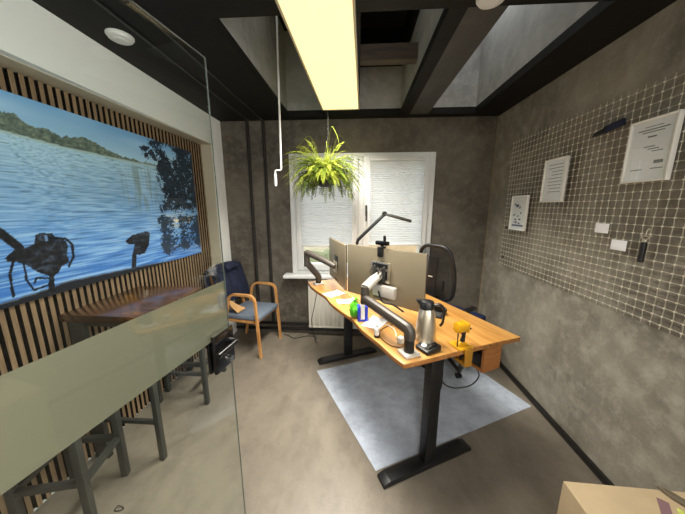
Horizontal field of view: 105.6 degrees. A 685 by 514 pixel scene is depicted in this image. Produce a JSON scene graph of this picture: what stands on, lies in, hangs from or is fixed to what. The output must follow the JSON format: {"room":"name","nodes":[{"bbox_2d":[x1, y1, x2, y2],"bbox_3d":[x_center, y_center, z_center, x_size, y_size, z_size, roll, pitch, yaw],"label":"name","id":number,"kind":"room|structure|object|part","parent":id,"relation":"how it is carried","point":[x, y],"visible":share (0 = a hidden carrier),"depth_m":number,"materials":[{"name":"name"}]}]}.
{"room":"office","nodes":[
{"label":"office","id":0,"kind":"room"},
{"bbox_2d":[0,0,236,510],"bbox_3d":[-1.688,0.145,0.968,0.442,2.550,4.540,1,11,3],"label":"wall","id":1,"kind":"structure","parent":0,"point":[31,35],"depth_m":1.53,"materials":[{"name":"white paint"}]},
{"bbox_2d":[0,66,211,513],"bbox_3d":[-1.651,0.287,0.955,0.021,2.236,4.164,1,11,3],"label":"wall panel","id":2,"kind":"object","parent":1,"relation":"attached to","point":[31,331],"visible":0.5,"depth_m":1.54,"materials":[{"name":"brown wood"}]},
{"bbox_2d":[0,89,200,309],"bbox_3d":[-1.574,-0.373,1.772,0.020,1.013,1.865,1,11,3],"label":"picture","id":3,"kind":"object","parent":2,"relation":"attached to","point":[84,201],"visible":1,"depth_m":1.56,"materials":[{"name":"paper"}]},
{"bbox_2d":[0,54,221,266],"bbox_3d":[-1.600,0.308,0.882,0.133,2.262,4.320,1,11,3],"label":"trim","id":4,"kind":"structure","parent":1,"relation":"attached to","point":[5,62],"depth_m":2.14,"materials":[{"name":"beige"}]},
{"bbox_2d":[32,331,602,513],"bbox_3d":[-0.154,1.450,1.252,3.778,0.120,4.790,1,11,3],"label":"floor","id":5,"kind":"structure","parent":0,"point":[299,452],"depth_m":1.71,"materials":[{"name":"concrete"}]},
{"bbox_2d":[3,409,130,513],"bbox_3d":[-1.442,1.028,1.380,0.328,0.660,0.320,-2,11,-10],"label":"bar stool","id":6,"kind":"object","parent":5,"relation":"on","point":[80,476],"visible":0.27,"depth_m":1.28,"materials":[{"name":"wood"}]},
{"bbox_3d":[-1.563,1.079,1.222,0.035,0.620,0.035,-2,11,-10],"label":"leg","id":7,"kind":"part","parent":6,"relation":"part of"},
{"bbox_3d":[-1.598,1.025,1.499,0.035,0.620,0.035,-2,11,-10],"label":"leg","id":8,"kind":"part","parent":6,"relation":"part of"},
{"bbox_3d":[-1.274,1.069,1.272,0.035,0.620,0.035,-2,11,-10],"label":"leg","id":9,"kind":"part","parent":6,"relation":"part of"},
{"bbox_3d":[-1.319,1.020,1.527,0.035,0.620,0.035,-2,11,-10],"label":"leg","id":10,"kind":"part","parent":6,"relation":"part of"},
{"bbox_2d":[59,286,209,460],"bbox_3d":[-1.346,0.769,1.825,0.498,1.000,0.568,1,11,3],"label":"bar table","id":11,"kind":"object","parent":5,"relation":"on","point":[115,310],"visible":0.59,"depth_m":1.63,"materials":[{"name":"wood"}]},
{"bbox_3d":[-1.554,0.832,1.612,0.090,0.957,0.033,1,11,3],"label":"leg","id":12,"kind":"part","parent":11,"relation":"part of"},
{"bbox_3d":[-1.341,1.033,1.643,0.337,0.026,0.024,1,11,3],"label":"foot rail","id":13,"kind":"part","parent":11,"relation":"part of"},
{"bbox_3d":[-1.157,0.836,1.594,0.033,0.957,0.033,1,11,3],"label":"leg","id":14,"kind":"part","parent":11,"relation":"part of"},
{"bbox_3d":[-1.525,0.742,2.083,0.036,0.957,0.033,1,11,3],"label":"leg","id":15,"kind":"part","parent":11,"relation":"part of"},
{"bbox_3d":[-1.320,0.944,2.109,0.370,0.026,0.024,1,11,3],"label":"foot rail","id":16,"kind":"part","parent":11,"relation":"part of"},
{"bbox_3d":[-1.118,0.745,2.064,0.033,0.957,0.033,1,11,3],"label":"leg","id":17,"kind":"part","parent":11,"relation":"part of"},
{"bbox_2d":[163,346,226,391],"bbox_3d":[-1.359,0.835,2.381,0.380,0.660,0.345,1,11,3],"label":"bar stool","id":18,"kind":"object","parent":5,"relation":"on","point":[167,383],"visible":0.23,"depth_m":2.27,"materials":[{"name":"metal"}]},
{"bbox_3d":[-1.540,0.882,2.244,0.035,0.620,0.035,1,11,3],"label":"leg","id":19,"kind":"part","parent":18,"relation":"part of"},
{"bbox_3d":[-1.521,0.824,2.547,0.035,0.620,0.035,1,11,3],"label":"leg","id":20,"kind":"part","parent":18,"relation":"part of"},
{"bbox_2d":[209,276,281,358],"bbox_3d":[-1.100,0.598,3.004,0.589,0.896,0.489,3,11,13],"label":"armchair","id":21,"kind":"object","parent":5,"relation":"on","point":[254,312],"visible":0.55,"depth_m":2.86,"materials":[{"name":"brown wood"}]},
{"bbox_2d":[204,260,249,300],"bbox_3d":[-1.298,0.312,2.997,0.234,0.535,0.564,3,11,13],"label":"jacket","id":22,"kind":"object","parent":21,"relation":"on","point":[235,278],"visible":0.75,"depth_m":2.95,"materials":[{"name":"blue fabric"}]},
{"bbox_2d":[230,301,244,312],"bbox_3d":[-1.191,0.517,2.873,0.166,0.156,0.151,3,11,13],"label":"folded cloth","id":23,"kind":"object","parent":21,"relation":"on","point":[236,307],"visible":0.8,"depth_m":2.87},
{"bbox_3d":[-1.109,0.691,2.814,0.348,0.030,0.022,3,11,13],"label":"rail","id":24,"kind":"part","parent":21,"relation":"part of","materials":[{"name":"brown wood"}]},
{"bbox_3d":[-1.111,0.734,2.794,0.503,0.709,0.034,3,11,13],"label":"frame","id":25,"kind":"part","parent":21,"relation":"part of","materials":[{"name":"brown wood"}]},
{"bbox_3d":[-1.037,0.611,2.991,0.435,0.054,0.430,3,11,13],"label":"seat","id":26,"kind":"part","parent":21,"relation":"part of","materials":[{"name":"blue fabric"}]},
{"bbox_3d":[-1.005,0.650,3.229,0.503,0.709,0.034,3,11,13],"label":"frame","id":27,"kind":"part","parent":21,"relation":"part of","materials":[{"name":"brown wood"}]},
{"bbox_2d":[308,278,520,488],"bbox_3d":[0.342,0.779,2.171,0.892,0.850,1.587,-4,12,-21],"label":"desk","id":28,"kind":"object","parent":5,"relation":"on","point":[486,339],"visible":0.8,"depth_m":1.58,"materials":[{"name":"brown wood"}]},
{"bbox_2d":[311,293,317,342],"bbox_3d":[-0.299,0.674,2.783,0.067,0.818,0.517,-1,11,-7],"label":"cable","id":29,"kind":"object","parent":28,"relation":"hanging from","point":[316,293],"visible":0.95,"depth_m":2.61,"materials":[{"name":"black plastic"}]},
{"bbox_2d":[304,250,336,285],"bbox_3d":[-0.200,0.125,2.381,0.191,0.355,0.398,-6,12,-29],"label":"stand","id":30,"kind":"object","parent":28,"relation":"on","point":[307,254],"visible":1,"depth_m":2.44,"materials":[{"name":"silver metal"}]},
{"bbox_3d":[-0.284,0.134,2.519,0.167,0.204,0.071,-5,12,-23],"label":"arm","id":31,"kind":"part","parent":30,"relation":"part of","materials":[{"name":"grey"}]},
{"bbox_3d":[-0.236,0.261,2.566,0.090,0.018,0.080,-4,12,-21],"label":"plate","id":32,"kind":"part","parent":30,"relation":"part of","materials":[{"name":"silver metal"}]},
{"bbox_3d":[-0.201,0.018,2.368,0.356,0.140,0.064,8,13,36],"label":"arm","id":33,"kind":"part","parent":30,"relation":"part of","materials":[{"name":"grey"}]},
{"bbox_3d":[-0.063,0.085,2.277,0.005,0.100,0.100,-3,11,-16],"label":"vesa plate","id":34,"kind":"part","parent":30,"relation":"part of","materials":[{"name":"metal"}]},
{"bbox_2d":[329,237,346,290],"bbox_3d":[-0.049,0.040,2.272,0.023,0.366,0.530,-3,11,-16],"label":"monitor","id":35,"kind":"object","parent":30,"relation":"attached to","point":[337,249],"visible":0.91,"depth_m":2.17,"materials":[{"name":"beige plastic"}]},
{"bbox_2d":[323,290,344,297],"bbox_3d":[-0.075,0.320,2.286,0.170,0.007,0.120,-10,14,-41],"label":"paper sheet","id":36,"kind":"object","parent":28,"relation":"on","point":[336,292],"visible":1,"depth_m":2.29,"materials":[{"name":"white"}]},
{"bbox_2d":[337,298,353,303],"bbox_3d":[0.026,0.355,2.103,0.140,0.007,0.100,-2,11,-9],"label":"paper sheet","id":37,"kind":"object","parent":28,"relation":"on","point":[339,301],"visible":0.87,"depth_m":2.12,"materials":[{"name":"white"}]},
{"bbox_3d":[0.061,0.709,2.760,0.080,0.705,0.060,-4,12,-21],"label":"leg","id":38,"kind":"part","parent":28,"relation":"part of","materials":[{"name":"black"}]},
{"bbox_2d":[349,296,358,316],"bbox_3d":[0.083,0.342,1.792,0.079,0.147,0.111,1,11,3],"label":"bag","id":39,"kind":"object","parent":28,"relation":"on","point":[353,305],"visible":0.77,"depth_m":1.76,"materials":[{"name":"plastic"}]},
{"bbox_2d":[357,304,367,321],"bbox_3d":[0.134,0.375,1.745,0.068,0.105,0.050,-1,11,-4],"label":"holder","id":40,"kind":"object","parent":28,"relation":"on","point":[358,305],"visible":0.71,"depth_m":1.72,"materials":[{"name":"blue plastic"}]},
{"bbox_2d":[360,303,364,319],"bbox_3d":[0.134,0.358,1.737,0.028,0.115,0.034,-1,11,-4],"label":"box","id":41,"kind":"object","parent":40,"relation":"in","point":[362,306],"visible":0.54,"depth_m":1.72,"materials":[{"name":"white plastic"}]},
{"bbox_2d":[361,316,387,328],"bbox_3d":[0.215,0.430,1.712,0.120,0.007,0.170,7,13,33],"label":"paper sheet","id":42,"kind":"object","parent":28,"relation":"on","point":[370,323],"visible":0.9,"depth_m":1.71,"materials":[{"name":"white"}]},
{"bbox_2d":[374,324,378,337],"bbox_3d":[0.200,0.431,1.520,0.032,0.080,0.032,1,11,3],"label":"vial","id":43,"kind":"object","parent":28,"relation":"on","point":[376,329],"visible":1,"depth_m":1.51,"materials":[{"name":"white plastic"}]},
{"bbox_2d":[355,211,411,244],"bbox_3d":[0.334,-0.056,2.376,0.574,0.712,0.170,1,11,3],"label":"desk lamp","id":44,"kind":"object","parent":28,"relation":"on","point":[384,213],"visible":0.55,"depth_m":2.34,"materials":[{"name":"black"}]},
{"bbox_3d":[0.254,-0.257,2.362,0.274,0.279,0.032,-1,11,-6],"label":"arm","id":45,"kind":"part","parent":44,"relation":"part of","materials":[{"name":"black"}]},
{"bbox_2d":[379,324,396,346],"bbox_3d":[0.290,0.462,1.549,0.148,0.004,0.293,-1,11,-7],"label":"power cable","id":46,"kind":"object","parent":28,"relation":"on","point":[391,324],"visible":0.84,"depth_m":1.51,"materials":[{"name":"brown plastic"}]},
{"bbox_2d":[360,260,419,359],"bbox_3d":[0.287,0.266,1.540,0.228,0.395,0.552,-6,12,-29],"label":"stand","id":47,"kind":"object","parent":28,"relation":"on","point":[408,352],"visible":1,"depth_m":1.59,"materials":[{"name":"silver metal"}]},
{"bbox_3d":[0.197,0.157,1.675,0.064,0.104,0.186,10,15,41],"label":"arm","id":48,"kind":"part","parent":47,"relation":"part of","materials":[{"name":"silver metal"}]},
{"bbox_3d":[0.250,0.099,1.724,0.150,0.135,0.009,10,15,43],"label":"bracket plate","id":49,"kind":"part","parent":47,"relation":"part of","materials":[{"name":"metal"}]},
{"bbox_2d":[348,244,427,311],"bbox_3d":[0.266,0.122,1.746,0.620,0.366,0.023,10,15,43],"label":"monitor","id":50,"kind":"object","parent":47,"relation":"attached to","point":[408,270],"visible":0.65,"depth_m":1.66,"materials":[{"name":"beige plastic"}]},
{"bbox_2d":[375,236,389,270],"bbox_3d":[0.257,0.000,1.719,0.100,0.286,0.067,10,15,43],"label":"webcam","id":51,"kind":"object","parent":50,"relation":"attached to","point":[384,243],"visible":0.96,"depth_m":1.69,"materials":[{"name":"black plastic"}]},
{"bbox_3d":[0.250,0.324,1.467,0.065,0.130,0.421,-7,13,-31],"label":"arm","id":52,"kind":"part","parent":47,"relation":"part of","materials":[{"name":"grey"}]},
{"bbox_3d":[0.343,0.495,1.347,0.090,0.018,0.080,-4,12,-21],"label":"plate","id":53,"kind":"part","parent":47,"relation":"part of","materials":[{"name":"silver metal"}]},
{"bbox_3d":[0.343,0.434,1.335,0.053,0.107,0.053,1,11,3],"label":"post","id":54,"kind":"part","parent":47,"relation":"part of","materials":[{"name":"black plastic"}]},
{"bbox_2d":[397,335,403,344],"bbox_3d":[0.327,0.465,1.457,0.040,0.036,0.034,-10,15,-43],"label":"plug adapter","id":55,"kind":"object","parent":28,"relation":"on","point":[400,339],"visible":0.81,"depth_m":1.44,"materials":[{"name":"beige"}]},
{"bbox_2d":[415,342,440,355],"bbox_3d":[0.467,0.478,1.391,0.125,0.035,0.090,-5,12,-26],"label":"card reader","id":56,"kind":"object","parent":28,"relation":"on","point":[427,349],"visible":0.83,"depth_m":1.36,"materials":[{"name":"black plastic"}]},
{"bbox_2d":[415,298,445,344],"bbox_3d":[0.470,0.359,1.431,0.142,0.255,0.120,-1,11,-6],"label":"thermos jug","id":57,"kind":"object","parent":28,"relation":"on","point":[425,327],"visible":0.92,"depth_m":1.39,"materials":[{"name":"metal"}]},
{"bbox_3d":[0.459,0.257,1.410,0.078,0.047,0.078,6,12,28],"label":"lid","id":58,"kind":"part","parent":57,"relation":"part of","materials":[{"name":"black plastic"}]},
{"bbox_3d":[0.516,0.309,1.389,0.065,0.127,0.018,6,12,28],"label":"handle","id":59,"kind":"part","parent":57,"relation":"part of","materials":[{"name":"black plastic"}]},
{"bbox_3d":[0.534,0.936,1.582,0.080,0.705,0.060,-4,12,-21],"label":"leg","id":60,"kind":"part","parent":28,"relation":"part of","materials":[{"name":"black"}]},
{"bbox_2d":[434,306,446,318],"bbox_3d":[0.672,0.380,1.842,0.127,0.058,0.140,7,13,33],"label":"mug","id":61,"kind":"object","parent":28,"relation":"on","point":[438,310],"visible":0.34,"depth_m":1.83,"materials":[{"name":"ceramic"}]},
{"bbox_2d":[441,359,443,387],"bbox_3d":[0.606,0.667,1.611,0.043,0.349,0.027,1,11,3],"label":"cable","id":62,"kind":"object","parent":28,"relation":"hanging from","point":[443,359],"visible":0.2,"depth_m":1.61,"materials":[{"name":"black plastic"}]},
{"bbox_2d":[448,319,472,371],"bbox_3d":[0.649,0.489,1.419,0.091,0.287,0.105,-4,12,-19],"label":"vise","id":63,"kind":"object","parent":28,"relation":"on","point":[462,326],"visible":0.97,"depth_m":1.39,"materials":[{"name":"yellow metal"}]},
{"bbox_3d":[0.665,0.375,1.411,0.012,0.055,0.060,-4,12,-19],"label":"jaw plate","id":64,"kind":"part","parent":63,"relation":"part of","materials":[{"name":"yellow metal"}]},
{"bbox_2d":[441,369,479,388],"bbox_3d":[0.711,0.657,1.607,0.254,0.300,0.077,1,11,3],"label":"cable","id":65,"kind":"object","parent":28,"relation":"hanging from","point":[475,381],"visible":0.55,"depth_m":1.59,"materials":[{"name":"black plastic"}]},
{"bbox_2d":[317,355,530,470],"bbox_3d":[0.648,1.177,2.343,1.517,0.002,1.094,-4,12,-20],"label":"chair mat","id":66,"kind":"object","parent":5,"relation":"on","point":[408,422],"visible":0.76,"depth_m":2.15,"materials":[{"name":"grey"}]},
{"bbox_2d":[419,243,485,377],"bbox_3d":[1.050,0.479,2.603,0.612,1.269,0.606,-7,13,-34],"label":"office chair","id":67,"kind":"object","parent":66,"relation":"on","point":[441,282],"visible":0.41,"depth_m":2.34,"materials":[{"name":"black"}]},
{"bbox_3d":[0.853,0.139,2.399,0.075,0.524,0.422,-7,13,-34],"label":"frame","id":68,"kind":"part","parent":67,"relation":"part of","materials":[{"name":"black plastic"}]},
{"bbox_3d":[1.089,1.046,2.575,0.047,0.049,0.242,-1,11,-6],"label":"leg","id":69,"kind":"part","parent":67,"relation":"part of","materials":[{"name":"black"}]},
{"bbox_3d":[1.096,0.604,2.659,0.500,0.080,0.500,-7,13,-34],"label":"seat","id":70,"kind":"part","parent":67,"relation":"part of","materials":[{"name":"black fabric"}]},
{"bbox_2d":[557,481,684,513],"bbox_3d":[1.198,1.206,0.914,0.575,0.486,0.435,1,11,5],"label":"cardboard box","id":71,"kind":"object","parent":5,"relation":"on","point":[575,497],"depth_m":1.03,"materials":[{"name":"cardboard"}]},
{"bbox_2d":[656,497,684,513],"bbox_3d":[1.268,0.980,0.906,0.200,0.002,0.172,9,14,40],"label":"leaflet","id":72,"kind":"object","parent":71,"relation":"on","point":[665,507],"visible":1,"depth_m":0.99,"materials":[{"name":"paper"}]},
{"bbox_2d":[677,508,684,513],"bbox_3d":[1.285,0.982,0.891,0.145,0.001,0.161,9,14,40],"label":"picture","id":73,"kind":"object","parent":72,"relation":"on","point":[679,511],"depth_m":0.98,"materials":[{"name":"yellow paper"}]},
{"bbox_3d":[1.375,0.968,0.911,0.036,0.018,0.360,-6,12,-28],"label":"folded strip","id":74,"kind":"part","parent":71,"relation":"part of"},
{"bbox_3d":[-0.714,0.273,0.304,0.056,2.550,0.080,1,11,3],"label":"post","id":75,"kind":"object","parent":5,"relation":"on","visible":0},
{"bbox_2d":[0,0,245,513],"bbox_3d":[-0.597,0.387,0.751,0.145,2.132,0.876,2,11,11],"label":"door","id":76,"kind":"structure","parent":75,"relation":"attached to","point":[47,403],"depth_m":0.66,"materials":[{"name":"clear glass"}]},
{"bbox_3d":[-0.505,0.386,1.117,0.030,0.157,0.123,2,11,11],"label":"lock trim","id":77,"kind":"part","parent":76,"relation":"part of","materials":[{"name":"black metal"}]},
{"bbox_3d":[-0.530,0.371,1.087,0.145,0.021,0.136,2,11,11],"label":"lever handle","id":78,"kind":"part","parent":76,"relation":"part of","materials":[{"name":"black"}]},
{"bbox_2d":[278,10,407,30],"bbox_3d":[-0.154,-1.924,0.604,3.778,0.050,4.790,1,11,3],"label":"roof","id":79,"kind":"structure","parent":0,"point":[378,18],"depth_m":2.47,"materials":[{"name":"black paint"}]},
{"bbox_2d":[274,16,281,185],"bbox_3d":[-0.521,-1.364,2.010,0.089,1.580,0.023,1,11,3],"label":"rod","id":80,"kind":"object","parent":79,"relation":"hanging from","point":[277,43],"visible":1,"depth_m":2.04,"materials":[{"name":"white"}]},
{"bbox_2d":[32,0,676,121],"bbox_3d":[-0.261,-1.121,0.637,3.578,0.060,4.540,1,11,3],"label":"ceiling","id":81,"kind":"structure","parent":0,"point":[197,23],"depth_m":1.56,"materials":[{"name":"black paint"}]},
{"bbox_2d":[104,28,134,45],"bbox_3d":[-1.257,-1.237,1.472,0.132,0.027,0.132,1,11,3],"label":"ceiling fitting","id":82,"kind":"object","parent":81,"relation":"attached to","point":[118,36],"visible":1,"depth_m":1.45,"materials":[{"name":"white plastic"}]},
{"bbox_2d":[93,0,248,120],"bbox_3d":[-1.180,-1.111,0.772,0.010,0.010,4.370,1,11,3],"label":"conduit","id":83,"kind":"object","parent":81,"relation":"attached to","point":[95,1],"visible":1,"depth_m":1.57,"materials":[{"name":"metal"}]},
{"bbox_2d":[128,0,262,120],"bbox_3d":[-1.019,-1.109,0.762,0.010,0.010,4.370,1,11,3],"label":"conduit","id":84,"kind":"object","parent":81,"relation":"attached to","point":[133,4],"visible":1,"depth_m":1.58,"materials":[{"name":"metal"}]},
{"bbox_2d":[275,0,359,110],"bbox_3d":[-0.076,-1.270,1.709,0.354,0.052,1.514,1,11,5],"label":"ceiling light","id":85,"kind":"object","parent":81,"relation":"attached to","point":[323,33],"visible":1,"depth_m":1.47,"materials":[{"name":"beige"}]},
{"bbox_2d":[281,110,367,201],"bbox_3d":[-0.176,-1.011,2.613,0.837,0.906,0.750,3,11,13],"label":"hanging fern","id":86,"kind":"object","parent":81,"relation":"hanging from","point":[322,175],"visible":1,"depth_m":2.52,"materials":[{"name":"green plant"}]},
{"bbox_2d":[316,169,334,186],"bbox_3d":[-0.172,-0.785,2.614,0.216,0.155,0.216,1,11,3],"label":"pot","id":87,"kind":"object","parent":86,"relation":"on","point":[320,184],"depth_m":2.55,"materials":[{"name":"black"}]},
{"bbox_3d":[-0.167,-1.148,2.524,0.174,0.603,0.162,1,11,3],"label":"hanging chain","id":88,"kind":"part","parent":86,"relation":"part of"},
{"bbox_2d":[219,2,597,110],"bbox_3d":[0.345,-1.775,1.923,2.010,0.740,1.580,1,11,3],"label":"ceiling","id":89,"kind":"structure","parent":81,"relation":"attached to","point":[521,32],"depth_m":2.26,"materials":[{"name":"grey paint"}]},
{"bbox_2d":[360,42,417,65],"bbox_3d":[0.351,-1.548,1.986,0.430,0.110,0.080,1,11,3],"label":"beam","id":90,"kind":"structure","parent":89,"relation":"attached to","point":[384,53],"depth_m":1.95,"materials":[{"name":"brown wood"}]},
{"bbox_2d":[360,10,419,66],"bbox_3d":[0.350,-1.966,1.885,0.480,0.350,1.580,1,11,3],"label":"lining","id":91,"kind":"object","parent":89,"relation":"attached to","point":[403,34],"visible":0.31,"depth_m":2.58,"materials":[{"name":"black paint"}]},
{"bbox_2d":[410,6,507,113],"bbox_3d":[0.749,-1.377,1.974,0.190,0.060,1.480,1,11,3],"label":"ceiling beam","id":92,"kind":"structure","parent":81,"relation":"attached to","point":[476,23],"depth_m":1.62,"materials":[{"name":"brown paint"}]},
{"bbox_2d":[401,7,467,113],"bbox_3d":[0.609,-1.379,1.983,0.090,0.060,1.480,1,11,3],"label":"trim","id":93,"kind":"structure","parent":92,"relation":"attached to","point":[450,18],"depth_m":1.63,"materials":[{"name":"black paint"}]},
{"bbox_2d":[476,0,503,9],"bbox_3d":[0.685,-1.183,1.194,0.132,0.027,0.132,1,11,3],"label":"ceiling fitting","id":94,"kind":"object","parent":81,"relation":"attached to","point":[482,4],"visible":1,"depth_m":1.21,"materials":[{"name":"white plastic"}]},
{"bbox_2d":[220,116,497,333],"bbox_3d":[-0.117,-0.757,3.142,3.578,3.500,0.250,1,11,3],"label":"wall","id":95,"kind":"structure","parent":0,"point":[464,147],"depth_m":2.98,"materials":[{"name":"paint"}]},
{"bbox_2d":[245,120,259,301],"bbox_3d":[-1.068,-0.352,3.130,0.036,2.390,0.037,1,11,3],"label":"pipe","id":96,"kind":"object","parent":95,"relation":"attached to","point":[246,121],"visible":0.9,"depth_m":3.07,"materials":[{"name":"black"}]},
{"bbox_2d":[261,120,274,321],"bbox_3d":[-0.885,-0.350,3.119,0.036,2.390,0.037,1,11,3],"label":"pipe","id":97,"kind":"object","parent":95,"relation":"attached to","point":[263,121],"visible":0.97,"depth_m":3.07,"materials":[{"name":"black"}]},
{"bbox_2d":[236,321,308,324],"bbox_3d":[0.127,0.859,3.290,3.013,0.036,0.036,1,11,3],"label":"pipe","id":98,"kind":"object","parent":95,"relation":"attached to","point":[260,322],"visible":0.16,"depth_m":3.33,"materials":[{"name":"black"}]},
{"bbox_2d":[236,326,359,331],"bbox_3d":[0.127,0.931,3.304,3.013,0.036,0.036,1,11,3],"label":"pipe","id":99,"kind":"object","parent":95,"relation":"attached to","point":[239,327],"visible":0.34,"depth_m":3.33,"materials":[{"name":"black"}]},
{"bbox_2d":[307,279,357,328],"bbox_3d":[0.163,0.580,3.201,1.168,0.612,0.104,1,11,3],"label":"radiator","id":100,"kind":"object","parent":95,"relation":"attached to","point":[324,315],"visible":0.2,"depth_m":3.20,"materials":[{"name":"beige"}]},
{"bbox_2d":[283,152,435,278],"bbox_3d":[0.192,-0.456,3.022,1.795,1.435,0.220,1,11,3],"label":"window","id":101,"kind":"structure","parent":95,"relation":"in","point":[360,205],"depth_m":2.98,"materials":[{"name":"white plastic"}]},
{"bbox_3d":[0.190,0.235,3.125,1.795,0.038,0.160,1,11,3],"label":"sill","id":102,"kind":"part","parent":101,"relation":"part of","materials":[{"name":"white plastic"}]},
{"bbox_2d":[299,159,352,246],"bbox_3d":[-0.187,-0.603,2.979,0.598,0.985,0.030,1,11,3],"label":"blind","id":103,"kind":"object","parent":101,"relation":"attached to","point":[322,219],"visible":0.59,"depth_m":3.01,"materials":[{"name":"white fabric"}]},
{"bbox_3d":[-0.187,-0.133,3.071,0.598,0.028,0.026,1,11,3],"label":"rail","id":104,"kind":"part","parent":103,"relation":"part of","materials":[{"name":"white plastic"}]},
{"bbox_3d":[0.142,-0.501,2.974,0.024,0.180,0.053,1,11,3],"label":"handle","id":105,"kind":"part","parent":101,"relation":"part of","materials":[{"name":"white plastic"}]},
{"bbox_3d":[0.271,-0.499,2.967,0.024,0.180,0.053,1,11,3],"label":"handle","id":106,"kind":"part","parent":101,"relation":"part of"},
{"bbox_2d":[368,158,425,245],"bbox_3d":[0.604,-0.606,2.929,0.603,0.960,0.030,1,11,3],"label":"blind","id":107,"kind":"object","parent":101,"relation":"attached to","point":[396,184],"visible":0.98,"depth_m":2.92,"materials":[{"name":"white fabric"}]},
{"bbox_3d":[0.604,-0.149,3.019,0.603,0.028,0.026,1,11,3],"label":"rail","id":108,"kind":"part","parent":107,"relation":"part of","materials":[{"name":"white plastic"}]},
{"bbox_3d":[0.604,-1.067,2.843,0.603,0.022,0.026,1,11,3],"label":"head rail","id":109,"kind":"part","parent":107,"relation":"part of","materials":[{"name":"white plastic"}]},
{"bbox_2d":[478,116,498,312],"bbox_3d":[1.658,-0.246,3.000,0.006,2.550,0.006,1,11,3],"label":"trim","id":110,"kind":"structure","parent":95,"relation":"attached to","point":[498,116],"depth_m":2.95,"materials":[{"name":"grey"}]},
{"bbox_2d":[479,0,684,491],"bbox_3d":[1.632,-0.307,0.805,0.200,3.500,4.790,1,11,3],"label":"wall","id":111,"kind":"structure","parent":0,"point":[613,381],"depth_m":1.58,"materials":[{"name":"paint"}]},
{"bbox_2d":[499,361,614,485],"bbox_3d":[1.515,1.398,1.086,0.028,0.045,4.384,1,11,3],"label":"baseboard","id":112,"kind":"structure","parent":111,"relation":"attached to","point":[592,466],"depth_m":1.84,"materials":[{"name":"black"}]},
{"bbox_2d":[499,72,684,337],"bbox_3d":[1.559,-0.317,1.569,0.036,1.184,2.024,1,11,3],"label":"grid panel","id":113,"kind":"object","parent":111,"relation":"attached to","point":[675,77],"visible":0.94,"depth_m":1.54,"materials":[{"name":"beige"}]},
{"bbox_2d":[508,195,529,230],"bbox_3d":[1.576,-0.393,2.326,0.024,0.306,0.226,1,11,3],"label":"picture frame","id":114,"kind":"object","parent":113,"relation":"hanging from","point":[518,212],"visible":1,"depth_m":2.31,"materials":[{"name":"white"}]},
{"bbox_2d":[512,204,522,226],"bbox_3d":[1.575,-0.376,2.329,0.001,0.200,0.166,1,11,3],"label":"print","id":115,"kind":"object","parent":114,"relation":"attached to","point":[517,209],"depth_m":2.34,"materials":[{"name":"blue"}]},
{"bbox_2d":[540,155,570,201],"bbox_3d":[1.553,-0.561,1.908,0.024,0.310,0.216,1,11,3],"label":"picture frame","id":116,"kind":"object","parent":113,"relation":"hanging from","point":[555,173],"visible":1,"depth_m":1.90,"materials":[{"name":"white"}]},
{"bbox_2d":[548,163,563,191],"bbox_3d":[1.552,-0.577,1.904,0.001,0.196,0.144,1,11,3],"label":"print","id":117,"kind":"object","parent":116,"relation":"attached to","point":[555,170],"depth_m":1.89,"materials":[{"name":"grey"}]},
{"bbox_2d":[594,223,609,233],"bbox_3d":[1.530,-0.170,1.528,0.014,0.056,0.086,1,11,3],"label":"card","id":118,"kind":"object","parent":113,"relation":"attached to","point":[600,227],"visible":1,"depth_m":1.53,"materials":[{"name":"white paper"}]},
{"bbox_2d":[592,118,625,137],"bbox_3d":[1.531,-0.743,1.498,0.021,0.056,0.193,1,11,3],"label":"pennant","id":119,"kind":"object","parent":113,"relation":"hanging from","point":[621,122],"visible":1,"depth_m":1.47,"materials":[{"name":"fabric"}]},
{"bbox_3d":[1.528,-0.737,1.461,0.018,0.052,0.118,1,11,3],"label":"handle","id":120,"kind":"part","parent":119,"relation":"part of","materials":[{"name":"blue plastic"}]},
{"bbox_2d":[610,239,626,250],"bbox_3d":[1.523,-0.065,1.429,0.014,0.056,0.086,1,11,3],"label":"card","id":121,"kind":"object","parent":113,"relation":"attached to","point":[620,245],"visible":1,"depth_m":1.43,"materials":[{"name":"white paper"}]},
{"bbox_2d":[636,228,651,261],"bbox_3d":[1.514,-0.058,1.306,0.028,0.171,0.050,6,12,27],"label":"bottle opener","id":122,"kind":"object","parent":113,"relation":"hanging from","point":[643,246],"visible":1,"depth_m":1.30,"materials":[{"name":"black metal"}]},
{"bbox_3d":[1.514,-0.024,1.313,0.026,0.102,0.026,1,11,3],"label":"handle","id":123,"kind":"part","parent":122,"relation":"part of","materials":[{"name":"black plastic"}]},
{"bbox_2d":[619,109,684,183],"bbox_3d":[1.515,-0.527,1.283,0.024,0.302,0.217,1,11,3],"label":"picture frame","id":124,"kind":"object","parent":113,"relation":"hanging from","point":[652,144],"visible":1,"depth_m":1.27,"materials":[{"name":"white"}]},
{"bbox_2d":[632,123,670,170],"bbox_3d":[1.515,-0.538,1.281,0.001,0.205,0.150,1,11,3],"label":"print","id":125,"kind":"object","parent":124,"relation":"attached to","point":[651,143],"depth_m":1.27,"materials":[{"name":"grey"}]},
{"label":"outside","id":126,"kind":"structure","parent":0,"visible":0},
{"bbox_2d":[304,247,347,260],"bbox_3d":[0.583,0.534,9.932,18.000,0.200,12.660,1,11,3],"label":"ground","id":127,"kind":"structure","parent":126,"point":[321,249],"depth_m":14.33,"materials":[{"name":"beige"}]},
{"bbox_2d":[310,249,347,262],"bbox_3d":[-2.819,0.344,7.369,6.304,1.330,1.379,1,11,3],"label":"hedge","id":128,"kind":"object","parent":127,"relation":"on","point":[325,253],"visible":0.02,"depth_m":7.04,"materials":[{"name":"plant"}]},
{"bbox_2d":[369,245,416,251],"bbox_3d":[3.510,-2.381,9.732,7.000,5.600,4.600,1,11,3],"label":"house","id":129,"kind":"structure","parent":127,"relation":"on","point":[403,248],"depth_m":8.20,"materials":[{"name":"brown wood"}]}
]}

